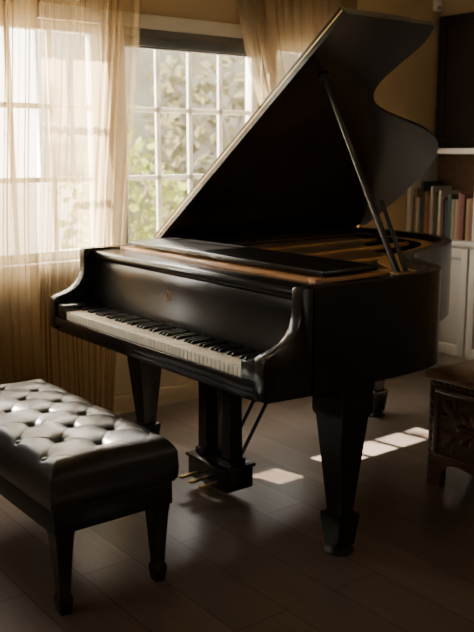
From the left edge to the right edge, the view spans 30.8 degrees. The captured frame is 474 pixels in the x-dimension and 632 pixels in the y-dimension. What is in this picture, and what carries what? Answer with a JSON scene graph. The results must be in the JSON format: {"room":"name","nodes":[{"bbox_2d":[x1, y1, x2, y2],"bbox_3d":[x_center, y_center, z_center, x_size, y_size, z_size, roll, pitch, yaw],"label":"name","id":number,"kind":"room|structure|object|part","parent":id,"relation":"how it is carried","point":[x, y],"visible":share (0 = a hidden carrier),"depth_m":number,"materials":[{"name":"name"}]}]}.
{"room":"music room","nodes":[
{"label":"music room","id":0,"kind":"room"},
{"bbox_2d":[37,31,244,250],"bbox_3d":[-3.727,-2.324,11.349,19.000,3.700,2.000,-8,14,-37],"label":"sky","id":1,"kind":"structure","parent":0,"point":[68,50],"depth_m":12.07,"materials":[{"name":"paint"}]},
{"bbox_2d":[0,363,473,631],"bbox_3d":[0.471,1.023,2.235,6.350,0.050,5.700,-8,14,-37],"label":"floor","id":2,"kind":"structure","parent":0,"point":[254,558],"depth_m":3.09,"materials":[{"name":"brown wood"}]},
{"bbox_2d":[0,379,178,615],"bbox_3d":[-0.666,0.578,3.055,0.451,0.517,0.981,-8,14,-37],"label":"piano bench","id":3,"kind":"object","parent":2,"relation":"on","point":[68,462],"visible":1,"depth_m":2.71,"materials":[{"name":"black leather"}]},
{"bbox_3d":[-0.535,0.779,2.635,0.068,0.280,0.068,-8,14,-37],"label":"leg","id":4,"kind":"part","parent":3,"relation":"part of","materials":[{"name":"black wood"}]},
{"bbox_2d":[0,379,178,513],"bbox_3d":[-0.666,0.406,3.022,0.451,0.167,0.981,-8,14,-37],"label":"cushion","id":5,"kind":"object","parent":3,"relation":"on","point":[64,452],"depth_m":2.72,"materials":[{"name":"black leather"}]},
{"bbox_3d":[-0.263,0.740,2.840,0.068,0.280,0.068,-8,14,-37],"label":"leg","id":6,"kind":"part","parent":3,"relation":"part of","materials":[{"name":"black wood"}]},
{"bbox_2d":[50,7,451,555],"bbox_3d":[0.399,-0.257,3.766,1.966,1.890,1.511,-8,14,-37],"label":"grand piano","id":7,"kind":"object","parent":2,"relation":"on","point":[265,284],"visible":1,"depth_m":3.35,"materials":[{"name":"black wood"}]},
{"bbox_3d":[-0.725,-0.121,3.812,0.210,0.355,0.046,-8,14,-37],"label":"arm","id":8,"kind":"part","parent":7,"relation":"part of"},
{"bbox_3d":[-0.352,-0.311,3.944,0.398,0.039,0.040,-8,14,-37],"label":"desk rail","id":9,"kind":"part","parent":7,"relation":"part of","materials":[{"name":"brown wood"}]},
{"bbox_3d":[-0.428,0.322,4.031,0.152,0.602,0.152,-8,14,-37],"label":"leg","id":10,"kind":"part","parent":7,"relation":"part of","materials":[{"name":"black wood"}]},
{"bbox_3d":[-0.122,0.340,3.604,0.088,0.487,0.088,-8,14,-37],"label":"lyre post","id":11,"kind":"part","parent":7,"relation":"part of","materials":[{"name":"black wood"}]},
{"bbox_3d":[-0.077,0.355,3.548,0.005,0.490,0.005,6,12,29],"label":"pedal rod","id":12,"kind":"part","parent":7,"relation":"part of","materials":[{"name":"black wood"}]},
{"bbox_3d":[-0.071,0.356,3.540,0.005,0.490,0.005,-3,11,-15],"label":"pedal rod","id":13,"kind":"part","parent":7,"relation":"part of","materials":[{"name":"black wood"}]},
{"bbox_3d":[-0.065,0.358,3.532,0.005,0.490,0.005,6,12,29],"label":"pedal rod","id":14,"kind":"part","parent":7,"relation":"part of","materials":[{"name":"black wood"}]},
{"bbox_2d":[124,247,321,281],"bbox_3d":[-0.093,-0.205,3.370,0.100,0.027,1.200,-8,14,-37],"label":"desk tray","id":15,"kind":"object","parent":7,"relation":"on","point":[290,274],"depth_m":3.24,"materials":[{"name":"brown wood"}]},
{"bbox_3d":[-0.020,0.365,3.475,0.088,0.487,0.088,-8,14,-37],"label":"lyre post","id":16,"kind":"part","parent":7,"relation":"part of","materials":[{"name":"black wood"}]},
{"bbox_3d":[0.090,0.327,3.706,0.344,0.533,0.016,-7,13,-33],"label":"brace rod","id":17,"kind":"part","parent":7,"relation":"part of","materials":[{"name":"black metal"}]},
{"bbox_3d":[0.139,0.339,3.643,0.344,0.533,0.016,-7,13,-33],"label":"brace rod","id":18,"kind":"part","parent":7,"relation":"part of","materials":[{"name":"black metal"}]},
{"bbox_3d":[0.151,0.092,2.697,0.210,0.355,0.046,-8,14,-37],"label":"arm","id":19,"kind":"part","parent":7,"relation":"part of"},
{"bbox_3d":[0.549,-0.781,3.935,1.406,0.904,1.250,-8,14,-37],"label":"lid","id":20,"kind":"part","parent":7,"relation":"part of","materials":[{"name":"black wood"}]},
{"bbox_2d":[319,73,329,81],"bbox_3d":[0.332,-0.903,3.259,0.043,0.030,0.038,-8,14,-37],"label":"cup","id":21,"kind":"object","parent":7,"relation":"on","point":[323,77],"depth_m":3.25,"materials":[{"name":"grey metal"}]},
{"bbox_3d":[0.518,-0.262,3.885,1.578,0.055,1.442,-8,14,-37],"label":"iron plate","id":22,"kind":"part","parent":7,"relation":"part of","materials":[{"name":"gold metal"}]},
{"bbox_3d":[0.365,0.515,3.019,0.152,0.602,0.152,-8,14,-37],"label":"leg","id":23,"kind":"part","parent":7,"relation":"part of","materials":[{"name":"black wood"}]},
{"bbox_3d":[0.405,-0.127,2.979,0.398,0.039,0.040,-8,14,-37],"label":"desk rail","id":24,"kind":"part","parent":7,"relation":"part of","materials":[{"name":"brown wood"}]},
{"bbox_3d":[0.744,0.213,4.596,0.152,0.602,0.152,-8,14,-37],"label":"leg","id":25,"kind":"part","parent":7,"relation":"part of","materials":[{"name":"black wood"}]},
{"bbox_2d":[390,270,415,274],"bbox_3d":[0.584,-0.137,3.031,0.090,0.040,0.045,-8,14,-37],"label":"socket","id":26,"kind":"object","parent":7,"relation":"attached to","point":[395,272],"depth_m":3.01,"materials":[{"name":"gold metal"}]},
{"bbox_2d":[406,148,473,364],"bbox_3d":[1.744,-0.308,5.284,0.361,1.420,1.685,-8,14,-37],"label":"bookcase","id":27,"kind":"object","parent":2,"relation":"on","point":[454,167],"visible":0.29,"depth_m":5.59,"materials":[{"name":"white wood"}]},
{"bbox_2d":[412,197,414,231],"bbox_3d":[1.273,-0.689,5.869,0.204,0.268,0.019,-8,14,-37],"label":"book","id":28,"kind":"object","parent":27,"relation":"on","point":[414,197],"visible":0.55,"depth_m":5.81,"materials":[{"name":"beige paper"}]},
{"bbox_2d":[413,188,420,231],"bbox_3d":[1.278,-0.711,5.845,0.217,0.320,0.016,-8,14,-37],"label":"book","id":29,"kind":"object","parent":27,"relation":"on","point":[417,190],"visible":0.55,"depth_m":5.77,"materials":[{"name":"beige paper"}]},
{"bbox_2d":[415,197,420,231],"bbox_3d":[1.274,-0.675,5.823,0.176,0.258,0.021,-8,14,-37],"label":"book","id":30,"kind":"object","parent":27,"relation":"on","point":[418,201],"visible":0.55,"depth_m":5.77,"materials":[{"name":"beige paper"}]},
{"bbox_2d":[421,192,425,232],"bbox_3d":[1.328,-0.691,5.800,0.220,0.298,0.023,-8,14,-37],"label":"book","id":31,"kind":"object","parent":27,"relation":"on","point":[424,193],"visible":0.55,"depth_m":5.73,"materials":[{"name":"beige paper"}]},
{"bbox_2d":[424,191,430,232],"bbox_3d":[1.329,-0.687,5.774,0.198,0.300,0.016,-8,14,-37],"label":"book","id":32,"kind":"object","parent":27,"relation":"on","point":[428,193],"visible":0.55,"depth_m":5.71,"materials":[{"name":"beige paper"}]},
{"bbox_2d":[426,196,430,232],"bbox_3d":[1.342,-0.670,5.758,0.201,0.272,0.027,-8,14,-37],"label":"book","id":33,"kind":"object","parent":27,"relation":"on","point":[428,197],"visible":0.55,"depth_m":5.69,"materials":[{"name":"brown paper"}]},
{"bbox_2d":[419,181,442,232],"bbox_3d":[1.312,-0.727,5.812,0.203,0.364,0.023,-8,14,-37],"label":"book","id":34,"kind":"object","parent":27,"relation":"on","point":[425,185],"visible":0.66,"depth_m":5.75,"materials":[{"name":"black paper"}]},
{"bbox_2d":[432,191,438,233],"bbox_3d":[1.375,-0.678,5.725,0.187,0.301,0.025,-8,14,-37],"label":"book","id":35,"kind":"object","parent":27,"relation":"on","point":[436,192],"visible":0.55,"depth_m":5.67,"materials":[{"name":"beige paper"}]},
{"bbox_2d":[434,195,438,234],"bbox_3d":[1.374,-0.662,5.697,0.180,0.280,0.020,-8,14,-37],"label":"book","id":36,"kind":"object","parent":27,"relation":"on","point":[437,196],"visible":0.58,"depth_m":5.64,"materials":[{"name":"beige paper"}]},
{"bbox_2d":[429,186,451,233],"bbox_3d":[1.356,-0.698,5.735,0.200,0.336,0.016,-8,14,-37],"label":"book","id":37,"kind":"object","parent":27,"relation":"on","point":[433,188],"visible":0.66,"depth_m":5.68,"materials":[{"name":"beige paper"}]},
{"bbox_2d":[439,197,447,235],"bbox_3d":[1.409,-0.648,5.667,0.192,0.264,0.030,-8,14,-37],"label":"book","id":38,"kind":"object","parent":27,"relation":"on","point":[442,208],"visible":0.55,"depth_m":5.61,"materials":[{"name":"beige paper"}]},
{"bbox_2d":[444,199,447,236],"bbox_3d":[1.436,-0.641,5.655,0.205,0.255,0.022,-8,14,-37],"label":"book","id":39,"kind":"object","parent":27,"relation":"on","point":[446,200],"visible":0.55,"depth_m":5.59,"materials":[{"name":"beige paper"}]},
{"bbox_2d":[437,190,458,234],"bbox_3d":[1.393,-0.674,5.683,0.189,0.309,0.019,-8,14,-37],"label":"book","id":40,"kind":"object","parent":27,"relation":"on","point":[444,193],"visible":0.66,"depth_m":5.63,"materials":[{"name":"beige paper"}]},
{"bbox_2d":[446,194,458,237],"bbox_3d":[1.452,-0.653,5.631,0.206,0.288,0.028,-8,14,-37],"label":"book","id":41,"kind":"object","parent":27,"relation":"on","point":[450,196],"visible":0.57,"depth_m":5.57,"materials":[{"name":"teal paper"}]},
{"bbox_2d":[450,199,455,239],"bbox_3d":[1.457,-0.633,5.602,0.176,0.258,0.027,-8,14,-37],"label":"book","id":42,"kind":"object","parent":27,"relation":"on","point":[453,200],"visible":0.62,"depth_m":5.55,"materials":[{"name":"beige paper"}]},
{"bbox_3d":[1.383,-0.098,5.582,0.034,0.695,0.265,-8,14,-37],"label":"door","id":43,"kind":"part","parent":27,"relation":"part of","materials":[{"name":"white wood"}]},
{"bbox_3d":[1.881,-0.724,5.312,0.015,0.545,1.685,-8,14,-37],"label":"panel","id":44,"kind":"part","parent":27,"relation":"part of","materials":[{"name":"brown wood"}]},
{"bbox_2d":[454,199,457,239],"bbox_3d":[1.487,-0.630,5.591,0.207,0.257,0.025,-8,14,-37],"label":"book","id":45,"kind":"object","parent":27,"relation":"on","point":[456,201],"visible":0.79,"depth_m":5.53,"materials":[{"name":"beige paper"}]},
{"bbox_2d":[451,239,473,247],"bbox_3d":[1.756,-0.423,5.272,0.330,0.030,1.685,-8,14,-37],"label":"countertop","id":46,"kind":"structure","parent":27,"relation":"on","point":[454,242],"depth_m":5.44,"materials":[{"name":"white wood"}]},
{"bbox_2d":[457,192,473,239],"bbox_3d":[1.500,-0.649,5.564,0.207,0.304,0.025,-8,14,-37],"label":"book","id":47,"kind":"object","parent":27,"relation":"on","point":[460,193],"visible":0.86,"depth_m":5.50,"materials":[{"name":"red paper"}]},
{"bbox_2d":[459,194,473,240],"bbox_3d":[1.512,-0.638,5.538,0.202,0.293,0.029,-8,14,-37],"label":"book","id":48,"kind":"object","parent":27,"relation":"on","point":[464,197],"visible":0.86,"depth_m":5.48,"materials":[{"name":"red paper"}]},
{"bbox_2d":[465,199,469,240],"bbox_3d":[1.534,-0.621,5.522,0.184,0.266,0.026,-8,14,-37],"label":"book","id":49,"kind":"object","parent":27,"relation":"on","point":[468,200],"visible":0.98,"depth_m":5.46,"materials":[{"name":"beige paper"}]},
{"bbox_3d":[1.554,-0.056,5.364,0.034,0.695,0.265,-8,14,-37],"label":"door","id":50,"kind":"part","parent":27,"relation":"part of","materials":[{"name":"white wood"}]},
{"bbox_2d":[468,198,473,240],"bbox_3d":[1.552,-0.620,5.504,0.192,0.270,0.022,-8,14,-37],"label":"book","id":51,"kind":"object","parent":27,"relation":"on","point":[471,199],"visible":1,"depth_m":5.45,"materials":[{"name":"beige paper"}]},
{"bbox_2d":[471,201,473,240],"bbox_3d":[1.567,-0.657,5.475,0.185,0.354,0.027,-8,14,-37],"label":"book","id":52,"kind":"object","parent":27,"relation":"on","point":[472,234],"visible":1,"depth_m":5.44,"materials":[{"name":"beige paper"}]},
{"bbox_2d":[425,359,473,487],"bbox_3d":[1.118,0.483,3.595,0.450,0.500,0.505,-8,14,-37],"label":"chest","id":53,"kind":"object","parent":2,"relation":"on","point":[451,409],"visible":1,"depth_m":3.56,"materials":[{"name":"brown wood"}]},
{"bbox_3d":[0.836,0.445,3.610,0.014,0.260,0.025,-8,14,-37],"label":"moulding","id":54,"kind":"part","parent":53,"relation":"part of","materials":[{"name":"brown wood"}]},
{"bbox_3d":[1.118,0.255,3.551,0.450,0.035,0.505,-8,14,-37],"label":"lid","id":55,"kind":"part","parent":53,"relation":"part of","materials":[{"name":"brown wood"}]},
{"bbox_3d":[0.952,0.611,3.489,0.014,0.020,0.405,-8,14,-37],"label":"moulding","id":56,"kind":"part","parent":53,"relation":"part of","materials":[{"name":"brown wood"}]},
{"bbox_3d":[0.952,0.333,3.436,0.014,0.025,0.405,-8,14,-37],"label":"moulding","id":57,"kind":"part","parent":53,"relation":"part of","materials":[{"name":"brown wood"}]},
{"bbox_2d":[37,0,440,401],"bbox_3d":[-1.193,-0.684,4.106,6.350,2.600,0.150,-8,14,-37],"label":"wall","id":58,"kind":"structure","parent":0,"point":[89,371],"depth_m":4.62,"materials":[{"name":"beige paint"}]},
{"bbox_2d":[38,258,79,269],"bbox_3d":[-0.568,-0.311,4.578,3.200,0.030,0.110,-8,14,-37],"label":"trim","id":59,"kind":"structure","parent":58,"relation":"attached to","point":[66,263],"depth_m":4.28,"materials":[{"name":"white paint"}]},
{"bbox_2d":[37,19,103,261],"bbox_3d":[-1.255,-0.808,4.014,1.370,1.160,0.060,-8,14,-37],"label":"window","id":60,"kind":"structure","parent":58,"relation":"in","point":[90,31],"depth_m":4.33,"materials":[{"name":"white paint"}]},
{"bbox_2d":[37,2,242,245],"bbox_3d":[-0.559,-0.927,4.448,3.160,1.230,0.020,-8,14,-37],"label":"trim","id":61,"kind":"structure","parent":58,"relation":"attached to","point":[112,23],"depth_m":4.38,"materials":[{"name":"white paint"}]},
{"bbox_2d":[91,381,217,414],"bbox_3d":[-1.143,0.556,4.277,6.350,0.100,0.015,-8,14,-37],"label":"baseboard","id":62,"kind":"structure","parent":58,"relation":"attached to","point":[122,404],"depth_m":4.82,"materials":[{"name":"beige paint"}]},
{"bbox_2d":[124,47,257,240],"bbox_3d":[-0.261,-0.953,4.767,0.920,1.160,0.060,-8,14,-37],"label":"window","id":63,"kind":"structure","parent":58,"relation":"in","point":[251,97],"depth_m":4.71,"materials":[{"name":"white paint"}]},
{"bbox_2d":[124,27,246,57],"bbox_3d":[-0.230,-1.465,4.627,0.890,0.096,0.040,-8,14,-37],"label":"window blind","id":64,"kind":"object","parent":63,"relation":"attached to","point":[138,38],"visible":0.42,"depth_m":4.57,"materials":[{"name":"grey fabric"}]},
{"bbox_3d":[-0.230,-1.424,4.635,0.886,0.011,0.038,-8,14,-37],"label":"rail","id":65,"kind":"part","parent":64,"relation":"part of","materials":[{"name":"grey"}]},
{"bbox_2d":[433,0,441,11],"bbox_3d":[1.332,-2.061,5.702,0.060,0.075,0.038,-8,14,-37],"label":"wall sensor","id":66,"kind":"object","parent":58,"relation":"attached to","point":[437,4],"visible":1,"depth_m":5.69,"materials":[{"name":"white plastic"}]},
{"bbox_3d":[-0.632,-1.783,4.156,3.490,0.040,0.130,-8,14,-37],"label":"curtain rod","id":67,"kind":"object","parent":58,"relation":"attached to","visible":0},
{"bbox_2d":[0,0,42,384],"bbox_3d":[-1.192,-0.516,3.870,0.704,2.300,0.085,-8,14,-37],"label":"sheer curtain","id":68,"kind":"object","parent":67,"relation":"hanging from","point":[20,323],"visible":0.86,"depth_m":4.00,"materials":[{"name":"beige fabric"}]},
{"bbox_2d":[238,0,357,105],"bbox_3d":[0.362,-0.746,5.070,0.920,2.300,0.095,-8,14,-37],"label":"sheer curtain","id":69,"kind":"object","parent":67,"relation":"hanging from","point":[275,33],"visible":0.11,"depth_m":4.82,"materials":[{"name":"beige fabric"}]},
{"bbox_2d":[441,0,473,15],"bbox_3d":[3.040,-0.644,3.901,0.100,2.600,5.650,-8,14,-37],"label":"wall","id":70,"kind":"structure","parent":0,"point":[449,7],"depth_m":5.66,"materials":[{"name":"beige paint"}]},
{"bbox_2d":[435,12,473,147],"bbox_3d":[1.709,-1.486,5.369,0.045,0.859,1.130,-8,14,-37],"label":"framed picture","id":71,"kind":"object","parent":70,"relation":"attached to","point":[454,121],"visible":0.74,"depth_m":5.69,"materials":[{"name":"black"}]},
{"bbox_3d":[-2.934,-0.443,11.495,22.000,0.050,13.300,-8,14,-37],"label":"ground","id":72,"kind":"structure","parent":0,"visible":0},
{"bbox_2d":[48,128,187,249],"bbox_3d":[-0.980,-0.676,7.599,1.304,1.927,1.522,-8,14,-37],"label":"shrub","id":73,"kind":"object","parent":72,"relation":"on","point":[80,210],"visible":0.26,"depth_m":7.43,"materials":[{"name":"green plant"}]},
{"bbox_3d":[-0.929,-0.506,7.695,0.658,1.508,0.954,-4,12,-20],"label":"stem","id":74,"kind":"part","parent":73,"relation":"part of","materials":[{"name":"green plant"}]},
{"bbox_2d":[127,52,244,224],"bbox_3d":[-0.114,-1.865,10.664,2.664,3.245,1.986,-8,14,-37],"label":"tree","id":75,"kind":"object","parent":72,"relation":"on","point":[171,86],"visible":0.27,"depth_m":10.20,"materials":[{"name":"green plant"}]},
{"bbox_3d":[-0.159,-1.632,10.761,1.838,2.752,1.105,-8,14,-37],"label":"stem","id":76,"kind":"part","parent":75,"relation":"part of","materials":[{"name":"green plant"}]}
]}

